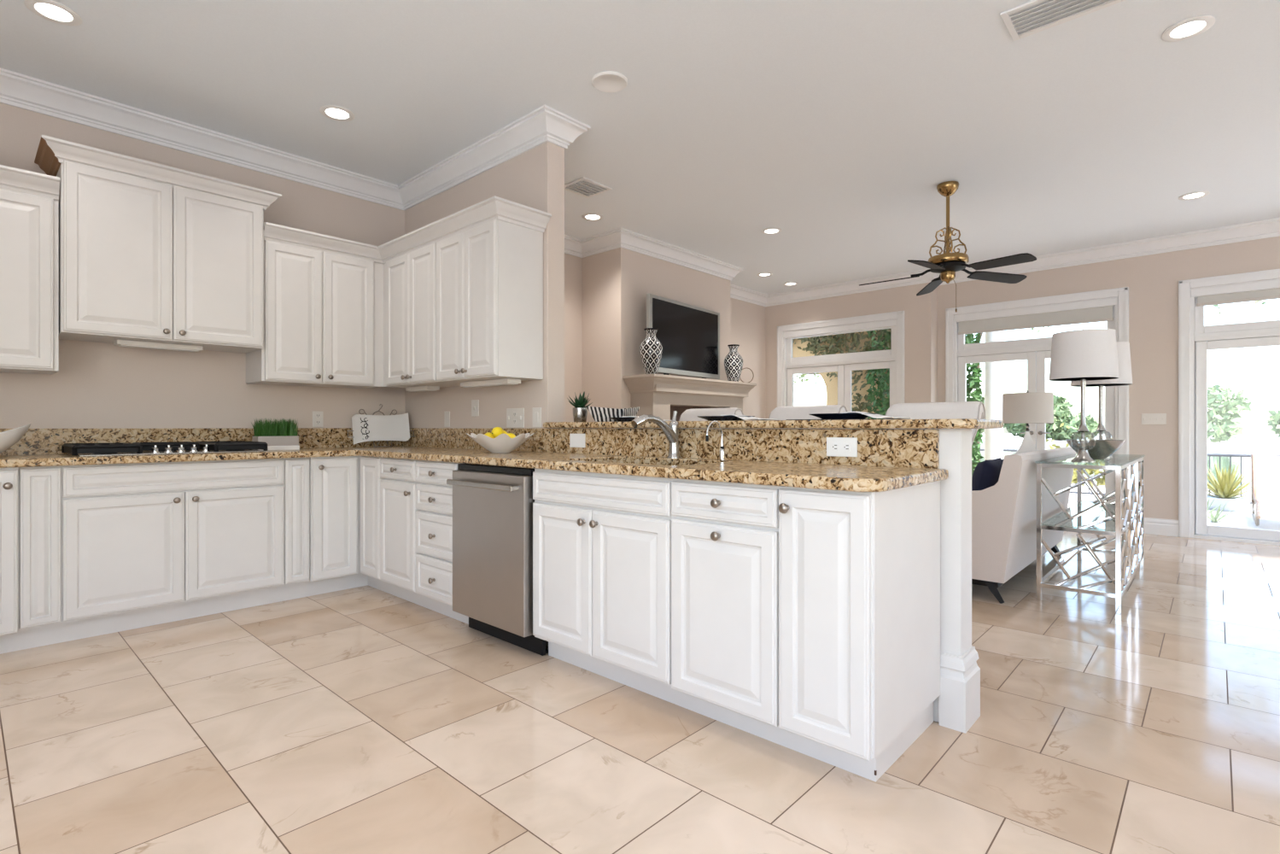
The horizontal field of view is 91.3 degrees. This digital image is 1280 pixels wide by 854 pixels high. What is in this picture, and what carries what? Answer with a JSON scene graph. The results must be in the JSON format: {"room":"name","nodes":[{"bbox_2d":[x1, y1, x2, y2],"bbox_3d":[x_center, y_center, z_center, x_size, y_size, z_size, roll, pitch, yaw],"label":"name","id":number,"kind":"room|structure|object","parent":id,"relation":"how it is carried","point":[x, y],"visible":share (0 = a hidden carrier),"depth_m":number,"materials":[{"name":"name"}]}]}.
{"room":"kitchen","nodes":[
{"label":"kitchen","id":0,"kind":"room"},
{"bbox_2d":[0,102,582,428],"bbox_3d":[-2.788,-0.395,4.106,0.200,2.920,6.288,0,0,43],"label":"wall","id":1,"kind":"structure","parent":0,"point":[96,385],"depth_m":3.92,"materials":[{"name":"beige paint"}]},
{"bbox_2d":[0,164,60,374],"bbox_3d":[-3.336,-0.780,3.061,0.398,0.980,0.707,0,0,43],"label":"upper cabinet","id":2,"kind":"object","parent":1,"relation":"attached to","point":[29,223],"depth_m":3.14,"materials":[{"name":"white paint"}]},
{"bbox_2d":[34,134,281,353],"bbox_3d":[-2.763,-0.969,3.652,0.448,0.962,1.084,0,0,43],"label":"upper cabinet","id":3,"kind":"object","parent":1,"relation":"attached to","point":[143,260],"depth_m":3.48,"materials":[{"name":"white paint"}]},
{"bbox_2d":[113,338,202,351],"bbox_3d":[-2.799,-0.471,3.648,0.100,0.031,0.400,0,0,43],"label":"light","id":4,"kind":"object","parent":3,"relation":"attached to","point":[129,343],"visible":1,"depth_m":3.61,"materials":[{"name":"beige plastic"}]},
{"bbox_2d":[0,427,403,455],"bbox_3d":[-2.787,0.097,3.942,0.020,0.178,2.748,0,0,43],"label":"backsplash","id":5,"kind":"structure","parent":1,"relation":"attached to","point":[34,441],"depth_m":3.78,"materials":[{"name":"brown stone"}]},
{"bbox_2d":[245,239,383,388],"bbox_3d":[-2.207,-0.737,4.305,0.375,0.896,0.782,0,0,43],"label":"upper cabinet","id":6,"kind":"object","parent":1,"relation":"attached to","point":[324,311],"visible":1,"depth_m":4.17,"materials":[{"name":"white paint"}]},
{"bbox_2d":[312,410,323,426],"bbox_3d":[-2.303,-0.057,4.478,0.009,0.112,0.072,0,0,43],"label":"power outlet","id":7,"kind":"object","parent":1,"relation":"attached to","point":[318,417],"visible":1,"depth_m":4.47,"materials":[{"name":"beige plastic"}]},
{"bbox_2d":[0,67,1279,306],"bbox_3d":[1.568,-1.785,2.786,8.000,0.140,9.840,0,0,43],"label":"trim","id":8,"kind":"structure","parent":1,"relation":"attached to","point":[544,124],"depth_m":4.40,"materials":[{"name":"white wood"}]},
{"bbox_2d":[0,526,1279,853],"bbox_3d":[1.622,1.125,2.845,8.000,0.120,10.000,0,0,43],"label":"floor","id":9,"kind":"structure","parent":0,"point":[367,719],"depth_m":2.08,"materials":[{"name":"beige tile"}]},
{"bbox_2d":[0,467,18,654],"bbox_3d":[-3.293,0.626,2.912,0.655,0.878,0.547,0,0,43],"label":"base cabinet","id":10,"kind":"object","parent":9,"relation":"on","point":[8,476],"visible":1,"depth_m":2.90,"materials":[{"name":"white paint"}]},
{"bbox_2d":[0,427,948,491],"bbox_3d":[-1.310,0.097,2.584,4.033,0.178,2.748,0,0,43],"label":"countertop","id":11,"kind":"structure","parent":10,"relation":"on","point":[886,459],"depth_m":2.96,"materials":[{"name":"brown stone"}]},
{"bbox_2d":[0,423,31,453],"bbox_3d":[-3.166,0.066,3.015,0.264,0.165,0.338,0,0,43],"label":"bowl","id":12,"kind":"object","parent":11,"relation":"on","point":[8,438],"visible":1,"depth_m":3.03,"materials":[{"name":"white ceramic"}]},
{"bbox_2d":[61,440,267,456],"bbox_3d":[-2.699,0.119,3.591,0.508,0.058,0.873,0,0,43],"label":"cooktop","id":13,"kind":"object","parent":11,"relation":"in","point":[171,447],"visible":1,"depth_m":3.51,"materials":[{"name":"metal"}]},
{"bbox_2d":[251,417,299,450],"bbox_3d":[-2.353,0.043,4.031,0.147,0.210,0.263,0,0,43],"label":"grass planter","id":14,"kind":"object","parent":11,"relation":"on","point":[277,435],"visible":1,"depth_m":4.00,"materials":[{"name":"white ceramic"}]},
{"bbox_2d":[347,403,415,447],"bbox_3d":[-1.926,-0.014,4.665,0.480,0.325,0.157,0,0,-39],"label":"easel","id":15,"kind":"object","parent":11,"relation":"on","point":[380,404],"visible":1,"depth_m":4.68,"materials":[{"name":"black metal"}]},
{"bbox_2d":[351,412,409,444],"bbox_3d":[-1.929,0.009,4.673,0.410,0.240,0.068,0,0,-39],"label":"platter","id":16,"kind":"object","parent":15,"relation":"on","point":[365,428],"visible":1,"depth_m":4.68,"materials":[{"name":"white ceramic"}]},
{"bbox_2d":[465,432,534,453],"bbox_3d":[-0.794,0.092,3.593,0.353,0.113,0.389,0,0,43],"label":"shell bowl","id":17,"kind":"object","parent":11,"relation":"on","point":[503,443],"visible":0.96,"depth_m":3.49,"materials":[{"name":"white ceramic"}]},
{"bbox_2d":[569,433,585,447],"bbox_3d":[-0.353,0.076,3.538,0.126,0.078,0.006,0,0,43],"label":"wall plate","id":18,"kind":"object","parent":11,"relation":"attached to","point":[575,440],"visible":1,"depth_m":3.53,"materials":[{"name":"white plastic"}]},
{"bbox_2d":[631,410,680,458],"bbox_3d":[0.081,0.035,2.898,0.065,0.226,0.302,0,0,43],"label":"faucet","id":19,"kind":"object","parent":11,"relation":"on","point":[670,431],"visible":1,"depth_m":2.95,"materials":[{"name":"metal"}]},
{"bbox_2d":[705,420,724,461],"bbox_3d":[0.326,0.060,2.721,0.023,0.176,0.130,0,0,43],"label":"water tap","id":20,"kind":"object","parent":11,"relation":"on","point":[721,453],"visible":1,"depth_m":2.75,"materials":[{"name":"silver metal"}]},
{"bbox_2d":[826,437,857,456],"bbox_3d":[0.798,0.079,2.479,0.126,0.076,0.009,0,0,43],"label":"power outlet","id":21,"kind":"object","parent":11,"relation":"attached to","point":[838,447],"visible":1,"depth_m":2.47,"materials":[{"name":"white plastic"}]},
{"bbox_2d":[17,465,61,650],"bbox_3d":[-3.080,0.626,3.190,0.600,0.878,0.151,0,0,43],"label":"base cabinet","id":22,"kind":"object","parent":9,"relation":"on","point":[39,487],"visible":0.9,"depth_m":2.99,"materials":[{"name":"white paint"}]},
{"bbox_2d":[60,458,284,642],"bbox_3d":[-2.681,0.626,3.598,0.635,0.878,0.990,0,0,43],"label":"base cabinet","id":23,"kind":"object","parent":9,"relation":"on","point":[143,544],"visible":0.99,"depth_m":3.36,"materials":[{"name":"white paint"}]},
{"bbox_2d":[280,457,309,601],"bbox_3d":[-2.309,0.626,4.028,0.600,0.878,0.145,0,0,43],"label":"base cabinet","id":24,"kind":"object","parent":9,"relation":"on","point":[296,470],"visible":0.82,"depth_m":3.83,"materials":[{"name":"white paint"}]},
{"bbox_2d":[306,455,368,596],"bbox_3d":[-2.106,0.626,4.203,0.655,0.878,0.389,0,0,43],"label":"base cabinet","id":25,"kind":"object","parent":9,"relation":"on","point":[335,482],"visible":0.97,"depth_m":3.98,"materials":[{"name":"white paint"}]},
{"bbox_2d":[360,455,394,595],"bbox_3d":[-1.553,0.626,4.243,0.393,0.878,0.620,0,0,43],"label":"base cabinet","id":26,"kind":"object","parent":9,"relation":"on","point":[370,466],"visible":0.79,"depth_m":3.98,"materials":[{"name":"white paint"}]},
{"bbox_2d":[379,457,430,609],"bbox_3d":[-1.256,0.626,3.946,0.446,0.878,0.655,0,0,43],"label":"base cabinet","id":27,"kind":"object","parent":9,"relation":"on","point":[398,509],"visible":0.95,"depth_m":3.72,"materials":[{"name":"white paint"}]},
{"bbox_2d":[415,460,468,624],"bbox_3d":[-0.927,0.626,3.644,0.447,0.878,0.655,0,0,43],"label":"base cabinet","id":28,"kind":"object","parent":9,"relation":"on","point":[434,496],"visible":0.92,"depth_m":3.44,"materials":[{"name":"white paint"}]},
{"bbox_2d":[446,463,548,655],"bbox_3d":[-0.553,0.628,3.253,0.620,0.874,0.682,0,0,43],"label":"dishwasher","id":29,"kind":"object","parent":9,"relation":"on","point":[493,505],"visible":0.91,"depth_m":3.00,"materials":[{"name":"silver metal"}]},
{"bbox_2d":[532,468,686,708],"bbox_3d":[0.004,0.626,2.788,0.818,0.878,0.655,0,0,43],"label":"base cabinet","id":30,"kind":"object","parent":9,"relation":"on","point":[602,542],"visible":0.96,"depth_m":2.54,"materials":[{"name":"white paint"}]},
{"bbox_2d":[622,374,756,428],"bbox_3d":[0.644,0.289,6.433,0.598,1.553,1.740,0,0,43],"label":"fireplace","id":31,"kind":"object","parent":9,"relation":"on","point":[656,394],"visible":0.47,"depth_m":6.13,"materials":[{"name":"stone"}]},
{"bbox_2d":[639,327,662,374],"bbox_3d":[0.103,-0.698,5.810,0.214,0.422,0.214,0,0,25],"label":"vase","id":32,"kind":"object","parent":31,"relation":"on","point":[651,349],"visible":0.97,"depth_m":5.74,"materials":[{"name":"black ceramic"}]},
{"bbox_2d":[646,293,719,379],"bbox_3d":[0.479,-0.883,6.503,0.105,0.790,1.310,0,0,38],"label":"television","id":33,"kind":"object","parent":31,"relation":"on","point":[688,335],"visible":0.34,"depth_m":6.47,"materials":[{"name":"black glass"}]},
{"bbox_2d":[622,374,756,397],"bbox_3d":[0.571,-0.404,6.500,0.400,0.168,1.740,0,0,43],"label":"mantel shelf","id":34,"kind":"object","parent":31,"relation":"attached to","point":[645,384],"depth_m":6.12,"materials":[{"name":"stone"}]},
{"bbox_2d":[724,344,742,381],"bbox_3d":[1.039,-0.698,6.953,0.214,0.422,0.214,0,0,25],"label":"vase","id":35,"kind":"object","parent":31,"relation":"on","point":[733,360],"visible":0.94,"depth_m":6.88,"materials":[{"name":"black ceramic"}]},
{"bbox_2d":[678,407,743,428],"bbox_3d":[0.336,0.469,4.105,0.462,1.194,0.570,0,0,43],"label":"bar stool","id":36,"kind":"object","parent":9,"relation":"on","point":[689,414],"visible":0.22,"depth_m":4.26,"materials":[{"name":"white leather"}]},
{"bbox_2d":[671,478,792,749],"bbox_3d":[0.469,0.626,2.361,0.446,0.878,0.655,0,0,43],"label":"base cabinet","id":37,"kind":"object","parent":9,"relation":"on","point":[725,535],"visible":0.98,"depth_m":2.13,"materials":[{"name":"white paint"}]},
{"bbox_2d":[768,404,847,420],"bbox_3d":[0.853,0.469,3.589,0.462,1.194,0.570,0,0,43],"label":"bar stool","id":38,"kind":"object","parent":9,"relation":"on","point":[793,412],"visible":0.2,"depth_m":3.73,"materials":[{"name":"white leather"}]},
{"bbox_2d":[778,480,940,782],"bbox_3d":[0.746,0.626,2.106,0.306,0.878,0.655,0,0,43],"label":"base cabinet","id":39,"kind":"object","parent":9,"relation":"on","point":[859,572],"visible":0.98,"depth_m":1.92,"materials":[{"name":"white paint"}]},
{"bbox_2d":[884,401,985,445],"bbox_3d":[1.373,0.469,3.084,0.462,1.194,0.570,0,0,43],"label":"bar stool","id":40,"kind":"object","parent":9,"relation":"on","point":[957,409],"visible":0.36,"depth_m":3.19,"materials":[{"name":"white leather"}]},
{"bbox_2d":[971,446,1075,603],"bbox_3d":[2.570,0.618,4.723,0.933,0.912,1.954,0,0,43],"label":"sofa","id":41,"kind":"object","parent":9,"relation":"on","point":[1004,513],"visible":0.48,"depth_m":3.85,"materials":[{"name":"beige fabric"}]},
{"bbox_2d":[971,457,1002,490],"bbox_3d":[2.354,0.408,4.263,0.191,0.390,0.400,0,0,43],"label":"throw pillow","id":42,"kind":"object","parent":41,"relation":"on","point":[986,473],"visible":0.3,"depth_m":4.11,"materials":[{"name":"blue fabric"}]},
{"bbox_2d":[1036,453,1145,613],"bbox_3d":[3.111,0.637,4.274,0.421,0.856,1.578,0,0,43],"label":"console table","id":43,"kind":"object","parent":9,"relation":"on","point":[1128,517],"visible":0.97,"depth_m":3.82,"materials":[{"name":"silver metal"}]},
{"bbox_2d":[1048,328,1119,462],"bbox_3d":[2.660,-0.191,3.758,0.344,0.800,0.344,0,0,43],"label":"table lamp","id":44,"kind":"object","parent":43,"relation":"on","point":[1083,355],"visible":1,"depth_m":3.65,"materials":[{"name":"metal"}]},
{"bbox_2d":[1065,439,1124,459],"bbox_3d":[2.929,0.146,4.033,0.312,0.126,0.312,0,0,43],"label":"bowl","id":45,"kind":"object","parent":43,"relation":"on","point":[1102,449],"visible":0.79,"depth_m":3.94,"materials":[{"name":"metal"}]},
{"bbox_2d":[1070,341,1132,457],"bbox_3d":[3.174,-0.191,4.311,0.344,0.800,0.344,0,0,43],"label":"table lamp","id":46,"kind":"object","parent":43,"relation":"on","point":[1123,347],"visible":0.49,"depth_m":4.17,"materials":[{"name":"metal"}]},
{"bbox_3d":[3.586,0.765,5.793,0.530,0.600,0.530,0,0,43],"label":"end table","id":47,"kind":"object","parent":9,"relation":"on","visible":0},
{"bbox_2d":[1002,390,1053,454],"bbox_3d":[3.586,0.060,5.793,0.406,0.810,0.406,0,0,32],"label":"table lamp","id":48,"kind":"object","parent":47,"relation":"on","point":[1035,407],"visible":0.79,"depth_m":5.64,"materials":[{"name":"white fabric"}]},
{"bbox_2d":[0,0,1279,294],"bbox_3d":[1.568,-1.955,2.786,8.400,0.200,10.240,0,0,43],"label":"ceiling","id":49,"kind":"structure","parent":0,"point":[836,126],"depth_m":3.58,"materials":[{"name":"paint"}]},
{"bbox_2d":[23,0,81,25],"bbox_3d":[-2.615,-1.850,2.794,0.190,0.008,0.190,0,0,43],"label":"recessed light","id":50,"kind":"object","parent":49,"relation":"in","point":[50,10],"visible":1,"depth_m":2.79,"materials":[{"name":"white plastic"}]},
{"bbox_2d":[319,105,355,121],"bbox_3d":[-1.788,-1.850,3.697,0.190,0.008,0.190,0,0,43],"label":"recessed light","id":51,"kind":"object","parent":49,"relation":"in","point":[332,112],"visible":1,"depth_m":3.69,"materials":[{"name":"white plastic"}]},
{"bbox_2d":[564,177,612,198],"bbox_3d":[-0.421,-1.845,4.848,0.280,0.018,0.300,0,0,43],"label":"ceiling vent","id":52,"kind":"object","parent":49,"relation":"in","point":[587,188],"visible":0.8,"depth_m":4.84,"materials":[{"name":"white metal"}]},
{"bbox_2d":[591,70,627,92],"bbox_3d":[-0.163,-1.848,3.359,0.194,0.012,0.194,0,0,43],"label":"smoke detector","id":53,"kind":"object","parent":49,"relation":"in","point":[606,81],"visible":1,"depth_m":3.35,"materials":[{"name":"white plastic"}]},
{"bbox_2d":[859,181,1036,312],"bbox_3d":[2.322,-1.364,4.763,1.243,0.980,1.202,0,0,43],"label":"ceiling fan","id":54,"kind":"object","parent":49,"relation":"hanging from","point":[946,264],"visible":1,"depth_m":4.75,"materials":[{"name":"gold metal"}]},
{"bbox_2d":[999,0,1125,40],"bbox_3d":[1.863,-1.845,2.752,0.440,0.018,0.260,0,0,43],"label":"ceiling vent","id":55,"kind":"object","parent":49,"relation":"in","point":[1034,16],"visible":1,"depth_m":2.80,"materials":[{"name":"white metal"}]},
{"bbox_2d":[1161,15,1215,41],"bbox_3d":[2.549,-1.850,2.913,0.190,0.008,0.190,0,0,43],"label":"recessed light","id":56,"kind":"object","parent":49,"relation":"in","point":[1193,26],"visible":1,"depth_m":2.91,"materials":[{"name":"white plastic"}]},
{"bbox_2d":[1178,191,1209,200],"bbox_3d":[4.432,-1.850,5.012,0.190,0.008,0.190,0,0,43],"label":"recessed light","id":57,"kind":"object","parent":49,"relation":"in","point":[1192,195],"visible":1,"depth_m":5.01,"materials":[{"name":"white plastic"}]},
{"bbox_2d":[582,247,730,428],"bbox_3d":[0.162,-0.395,6.909,0.750,2.920,1.832,0,0,43],"label":"wall","id":58,"kind":"structure","parent":0,"point":[616,283],"depth_m":6.20,"materials":[{"name":"beige paint"}]},
{"bbox_2d":[404,141,971,722],"bbox_3d":[-0.320,-0.395,3.635,4.070,2.920,0.135,0,0,43],"label":"wall","id":59,"kind":"structure","parent":0,"point":[534,178],"depth_m":3.81,"materials":[{"name":"beige paint"}]},
{"bbox_2d":[383,242,460,387],"bbox_3d":[-1.478,-0.737,4.346,0.753,0.896,0.375,0,0,43],"label":"upper cabinet","id":60,"kind":"object","parent":59,"relation":"attached to","point":[410,278],"visible":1,"depth_m":4.21,"materials":[{"name":"white paint"}]},
{"bbox_2d":[263,195,551,263],"bbox_3d":[-1.450,-1.221,3.829,1.703,0.097,0.779,0,0,30],"label":"crown molding","id":61,"kind":"structure","parent":60,"relation":"on","point":[494,207],"depth_m":3.95,"materials":[{"name":"white paint"}]},
{"bbox_2d":[405,385,439,391],"bbox_3d":[-1.550,-0.272,4.463,0.300,0.031,0.100,0,0,43],"label":"light","id":62,"kind":"object","parent":60,"relation":"attached to","point":[427,388],"visible":1,"depth_m":4.39,"materials":[{"name":"beige plastic"}]},
{"bbox_2d":[436,219,543,383],"bbox_3d":[-0.957,-0.737,3.867,0.664,0.896,0.375,0,0,43],"label":"upper cabinet","id":63,"kind":"object","parent":59,"relation":"attached to","point":[489,275],"visible":1,"depth_m":3.69,"materials":[{"name":"white paint"}]},
{"bbox_2d":[460,378,520,387],"bbox_3d":[-0.939,-0.272,3.901,0.520,0.031,0.100,0,0,43],"label":"light","id":64,"kind":"object","parent":63,"relation":"attached to","point":[504,381],"visible":1,"depth_m":3.82,"materials":[{"name":"beige plastic"}]},
{"bbox_2d":[506,408,524,427],"bbox_3d":[-0.794,-0.058,3.967,0.180,0.122,0.016,0,0,43],"label":"power outlet","id":65,"kind":"object","parent":59,"relation":"attached to","point":[515,417],"visible":1,"depth_m":3.97,"materials":[{"name":"beige plastic"}]},
{"bbox_2d":[532,407,541,427],"bbox_3d":[-0.630,-0.058,3.821,0.082,0.122,0.010,0,0,43],"label":"light switch","id":66,"kind":"object","parent":59,"relation":"attached to","point":[536,411],"visible":1,"depth_m":3.81,"materials":[{"name":"beige plastic"}]},
{"bbox_2d":[403,427,939,468],"bbox_3d":[-0.393,0.098,3.594,3.976,0.178,0.020,0,0,43],"label":"backsplash","id":67,"kind":"structure","parent":59,"relation":"attached to","point":[914,448],"depth_m":2.82,"materials":[{"name":"brown stone"}]},
{"bbox_2d":[543,418,1003,428],"bbox_3d":[0.434,-0.011,3.086,2.325,0.034,0.452,0,0,43],"label":"countertop","id":68,"kind":"structure","parent":59,"relation":"on","point":[945,423],"depth_m":2.54,"materials":[{"name":"brown stone"}]},
{"bbox_2d":[566,391,591,421],"bbox_3d":[-0.361,-0.123,3.752,0.161,0.188,0.147,0,0,-3],"label":"potted succulent","id":69,"kind":"object","parent":68,"relation":"on","point":[580,411],"visible":0.94,"depth_m":3.72,"materials":[{"name":"green plant"}]},
{"bbox_2d":[572,407,587,421],"bbox_3d":[-0.359,-0.073,3.756,0.089,0.087,0.090,0,0,43],"label":"pot","id":70,"kind":"object","parent":68,"relation":"on","point":[580,414],"depth_m":3.72,"materials":[{"name":"metal"}]},
{"bbox_2d":[586,406,640,421],"bbox_3d":[-0.153,-0.074,3.647,0.238,0.090,0.238,0,0,23],"label":"square dish","id":71,"kind":"object","parent":68,"relation":"on","point":[599,414],"visible":0.74,"depth_m":3.57,"materials":[{"name":"ceramic"}]},
{"bbox_2d":[697,415,754,420],"bbox_3d":[0.417,-0.040,3.042,0.280,0.022,0.280,0,0,43],"label":"plate","id":72,"kind":"object","parent":68,"relation":"on","point":[707,417],"visible":0.8,"depth_m":2.95,"materials":[{"name":"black ceramic"}]},
{"bbox_2d":[785,418,873,420],"bbox_3d":[0.851,-0.031,2.656,0.350,0.003,0.300,0,0,43],"label":"placemat","id":73,"kind":"object","parent":68,"relation":"on","point":[849,418],"visible":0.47,"depth_m":2.54,"materials":[{"name":"black fabric"}]},
{"bbox_2d":[808,413,878,419],"bbox_3d":[0.856,-0.044,2.639,0.280,0.022,0.280,0,0,43],"label":"plate","id":74,"kind":"object","parent":73,"relation":"on","point":[823,416],"visible":0.9,"depth_m":2.55,"materials":[{"name":"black ceramic"}]},
{"bbox_2d":[839,411,910,419],"bbox_3d":[0.926,-0.046,2.509,0.247,0.033,0.190,0,0,43],"label":"napkin","id":75,"kind":"object","parent":74,"relation":"on","point":[877,416],"visible":0.96,"depth_m":2.48,"materials":[{"name":"white fabric"}]},
{"bbox_2d":[938,645,980,733],"bbox_3d":[0.866,0.937,2.545,0.892,0.256,0.179,0,0,43],"label":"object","id":76,"kind":"structure","parent":59,"relation":"attached to","point":[959,698],"depth_m":2.22,"materials":[{"name":"white paint"}]},
{"bbox_2d":[730,297,765,420],"bbox_3d":[1.148,-0.395,8.387,0.200,2.920,1.680,0,0,43],"label":"wall","id":77,"kind":"structure","parent":0,"point":[747,319],"depth_m":8.66,"materials":[{"name":"beige paint"}]},
{"bbox_2d":[765,282,937,418],"bbox_3d":[2.694,-0.395,8.406,2.450,2.920,0.440,0,0,43],"label":"wall","id":78,"kind":"structure","parent":0,"point":[920,312],"depth_m":7.70,"materials":[{"name":"beige paint"}]},
{"bbox_2d":[783,319,897,338],"bbox_3d":[2.596,-1.281,8.234,1.570,0.073,0.070,0,0,43],"label":"roller blind","id":79,"kind":"object","parent":78,"relation":"attached to","point":[890,323],"visible":0.84,"depth_m":8.16,"materials":[{"name":"white fabric"}]},
{"bbox_2d":[777,310,904,411],"bbox_3d":[2.619,-0.175,8.258,1.750,2.480,0.180,0,0,43],"label":"window frame","id":80,"kind":"structure","parent":78,"relation":"in","point":[893,359],"depth_m":8.18,"materials":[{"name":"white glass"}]},
{"bbox_2d":[937,236,1279,520],"bbox_3d":[5.867,-0.395,5.652,5.950,2.920,0.200,0,0,43],"label":"wall","id":81,"kind":"structure","parent":0,"point":[1152,280],"depth_m":6.24,"materials":[{"name":"beige paint"}]},
{"bbox_2d":[953,298,1117,334],"bbox_3d":[4.338,-1.210,6.959,1.560,0.225,0.070,0,0,43],"label":"roller blind","id":82,"kind":"object","parent":81,"relation":"attached to","point":[1098,310],"visible":1,"depth_m":6.88,"materials":[{"name":"fabric"}]},
{"bbox_2d":[945,286,1128,531],"bbox_3d":[4.360,-0.177,6.983,1.740,2.485,0.180,0,0,43],"label":"door","id":83,"kind":"structure","parent":81,"relation":"in","point":[958,353],"depth_m":6.92,"materials":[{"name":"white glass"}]},
{"bbox_2d":[1141,413,1166,424],"bbox_3d":[5.098,-0.081,6.212,0.190,0.108,0.016,0,0,43],"label":"light switch","id":84,"kind":"object","parent":81,"relation":"attached to","point":[1147,418],"visible":1,"depth_m":6.21,"materials":[{"name":"beige plastic"}]},
{"bbox_2d":[1144,517,1178,536],"bbox_3d":[5.096,0.985,6.213,0.375,0.160,0.018,0,0,43],"label":"baseboard","id":85,"kind":"structure","parent":81,"relation":"attached to","point":[1152,526],"depth_m":6.17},
{"bbox_2d":[1178,268,1279,545],"bbox_3d":[6.006,-0.177,5.470,1.970,2.485,0.180,0,0,43],"label":"door","id":86,"kind":"structure","parent":81,"relation":"in","point":[1195,339],"depth_m":6.02,"materials":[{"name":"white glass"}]},
{"bbox_2d":[1190,280,1279,306],"bbox_3d":[5.983,-1.240,5.446,1.790,0.165,0.070,0,0,43],"label":"roller blind","id":87,"kind":"object","parent":81,"relation":"attached to","point":[1266,289],"visible":1,"depth_m":5.81,"materials":[{"name":"fabric"}]},
{"bbox_2d":[1069,482,1255,504],"bbox_3d":[6.257,1.600,13.797,120.000,0.830,4.000,0,0,43],"label":"ground","id":88,"kind":"structure","parent":0,"point":[1084,488],"depth_m":11.67,"materials":[{"name":"white"}]},
{"bbox_2d":[1067,493,1279,530],"bbox_3d":[6.427,1.205,8.071,20.000,0.220,4.200,0,0,43],"label":"ground","id":89,"kind":"structure","parent":0,"point":[1244,518],"depth_m":7.68,"materials":[{"name":"white concrete"}]},
{"bbox_2d":[792,329,889,419],"bbox_3d":[2.365,-0.475,11.004,6.050,3.140,0.220,0,0,43],"label":"wall","id":90,"kind":"structure","parent":89,"relation":"on","point":[832,386],"depth_m":10.10,"materials":[{"name":"beige paint"}]},
{"bbox_2d":[792,328,891,413],"bbox_3d":[2.904,-1.103,10.152,3.310,1.842,0.264,0,0,43],"label":"ivy","id":91,"kind":"object","parent":90,"relation":"attached to","point":[815,343],"visible":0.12,"depth_m":9.82,"materials":[{"name":"green plant"}]},
{"bbox_2d":[865,328,983,475],"bbox_3d":[4.057,-0.466,9.075,1.672,3.134,0.295,0,0,43],"label":"ivy","id":92,"kind":"object","parent":89,"relation":"on","point":[973,380],"visible":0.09,"depth_m":9.38,"materials":[{"name":"green plant"}]},
{"bbox_2d":[984,330,1003,460],"bbox_3d":[5.046,-0.470,8.933,0.320,3.130,0.320,0,0,43],"label":"column","id":93,"kind":"structure","parent":89,"relation":"on","point":[993,371],"depth_m":8.84,"materials":[{"name":"white paint"}]},
{"bbox_2d":[1046,422,1100,486],"bbox_3d":[6.208,0.516,9.264,1.295,1.169,1.191,0,0,43],"label":"shrub","id":94,"kind":"object","parent":89,"relation":"on","point":[1074,480],"visible":0.05,"depth_m":9.05,"materials":[{"name":"yellow plant"}]},
{"bbox_2d":[979,448,1279,503],"bbox_3d":[9.583,0.730,7.072,12.050,0.730,0.050,0,0,43],"label":"railing","id":95,"kind":"object","parent":89,"relation":"on","point":[1219,455],"visible":0.11,"depth_m":8.55,"materials":[{"name":"grey metal"}]},
{"bbox_2d":[1207,502,1234,522],"bbox_3d":[6.596,0.965,7.157,0.316,0.268,0.418,0,0,0],"label":"agave","id":96,"kind":"object","parent":89,"relation":"on","point":[1213,517],"visible":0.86,"depth_m":7.14,"materials":[{"name":"green plant"}]},
{"bbox_2d":[1207,461,1251,511],"bbox_3d":[7.695,0.768,8.280,0.831,0.655,0.829,0,0,43],"label":"potted shrub","id":97,"kind":"object","parent":89,"relation":"on","point":[1224,491],"visible":0.86,"depth_m":8.15,"materials":[{"name":"yellow plant"}]},
{"bbox_2d":[1207,495,1251,511],"bbox_3d":[7.707,1.010,8.252,0.520,0.170,0.520,0,0,43],"label":"pot","id":98,"kind":"object","parent":97,"relation":"on","point":[1239,503],"depth_m":8.10,"materials":[{"name":"white ceramic"}]},
{"bbox_2d":[1250,453,1279,526],"bbox_3d":[7.350,0.710,7.051,0.636,0.763,1.563,0,0,43],"label":"sun lounger","id":99,"kind":"object","parent":89,"relation":"on","point":[1265,470],"visible":1,"depth_m":7.46,"materials":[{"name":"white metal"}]},
{"label":"outside","id":100,"kind":"structure","parent":0,"visible":0},
{"bbox_2d":[973,444,1279,490],"bbox_3d":[23.854,1.815,32.937,220.000,0.300,48.000,0,0,43],"label":"canal","id":101,"kind":"object","parent":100,"point":[1224,461],"depth_m":30.91,"materials":[{"name":"white liquid"}]},
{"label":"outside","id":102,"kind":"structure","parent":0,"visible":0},
{"bbox_2d":[980,432,1279,450],"bbox_3d":[63.108,1.640,75.635,320.000,0.850,68.000,0,0,43],"label":"ground","id":103,"kind":"structure","parent":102,"point":[1247,441],"depth_m":54.01,"materials":[{"name":"white"}]},
{"bbox_2d":[1003,395,1098,440],"bbox_3d":[37.702,-0.782,57.761,7.916,4.744,6.523,0,0,43],"label":"tree","id":104,"kind":"object","parent":103,"relation":"on","point":[1061,412],"visible":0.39,"depth_m":55.97,"materials":[{"name":"green plant"}]},
{"bbox_2d":[1207,384,1251,442],"bbox_3d":[45.187,-1.207,52.494,8.887,5.412,7.488,0,0,31],"label":"tree","id":105,"kind":"object","parent":103,"relation":"on","point":[1223,416],"visible":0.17,"depth_m":49.88,"materials":[{"name":"green plant"}]},
{"bbox_2d":[1266,410,1279,437],"bbox_3d":[51.304,-0.968,45.175,8.647,4.834,5.838,0,0,43],"label":"tree","id":106,"kind":"object","parent":103,"relation":"on","point":[1274,421],"visible":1,"depth_m":47.47,"materials":[{"name":"green plant"}]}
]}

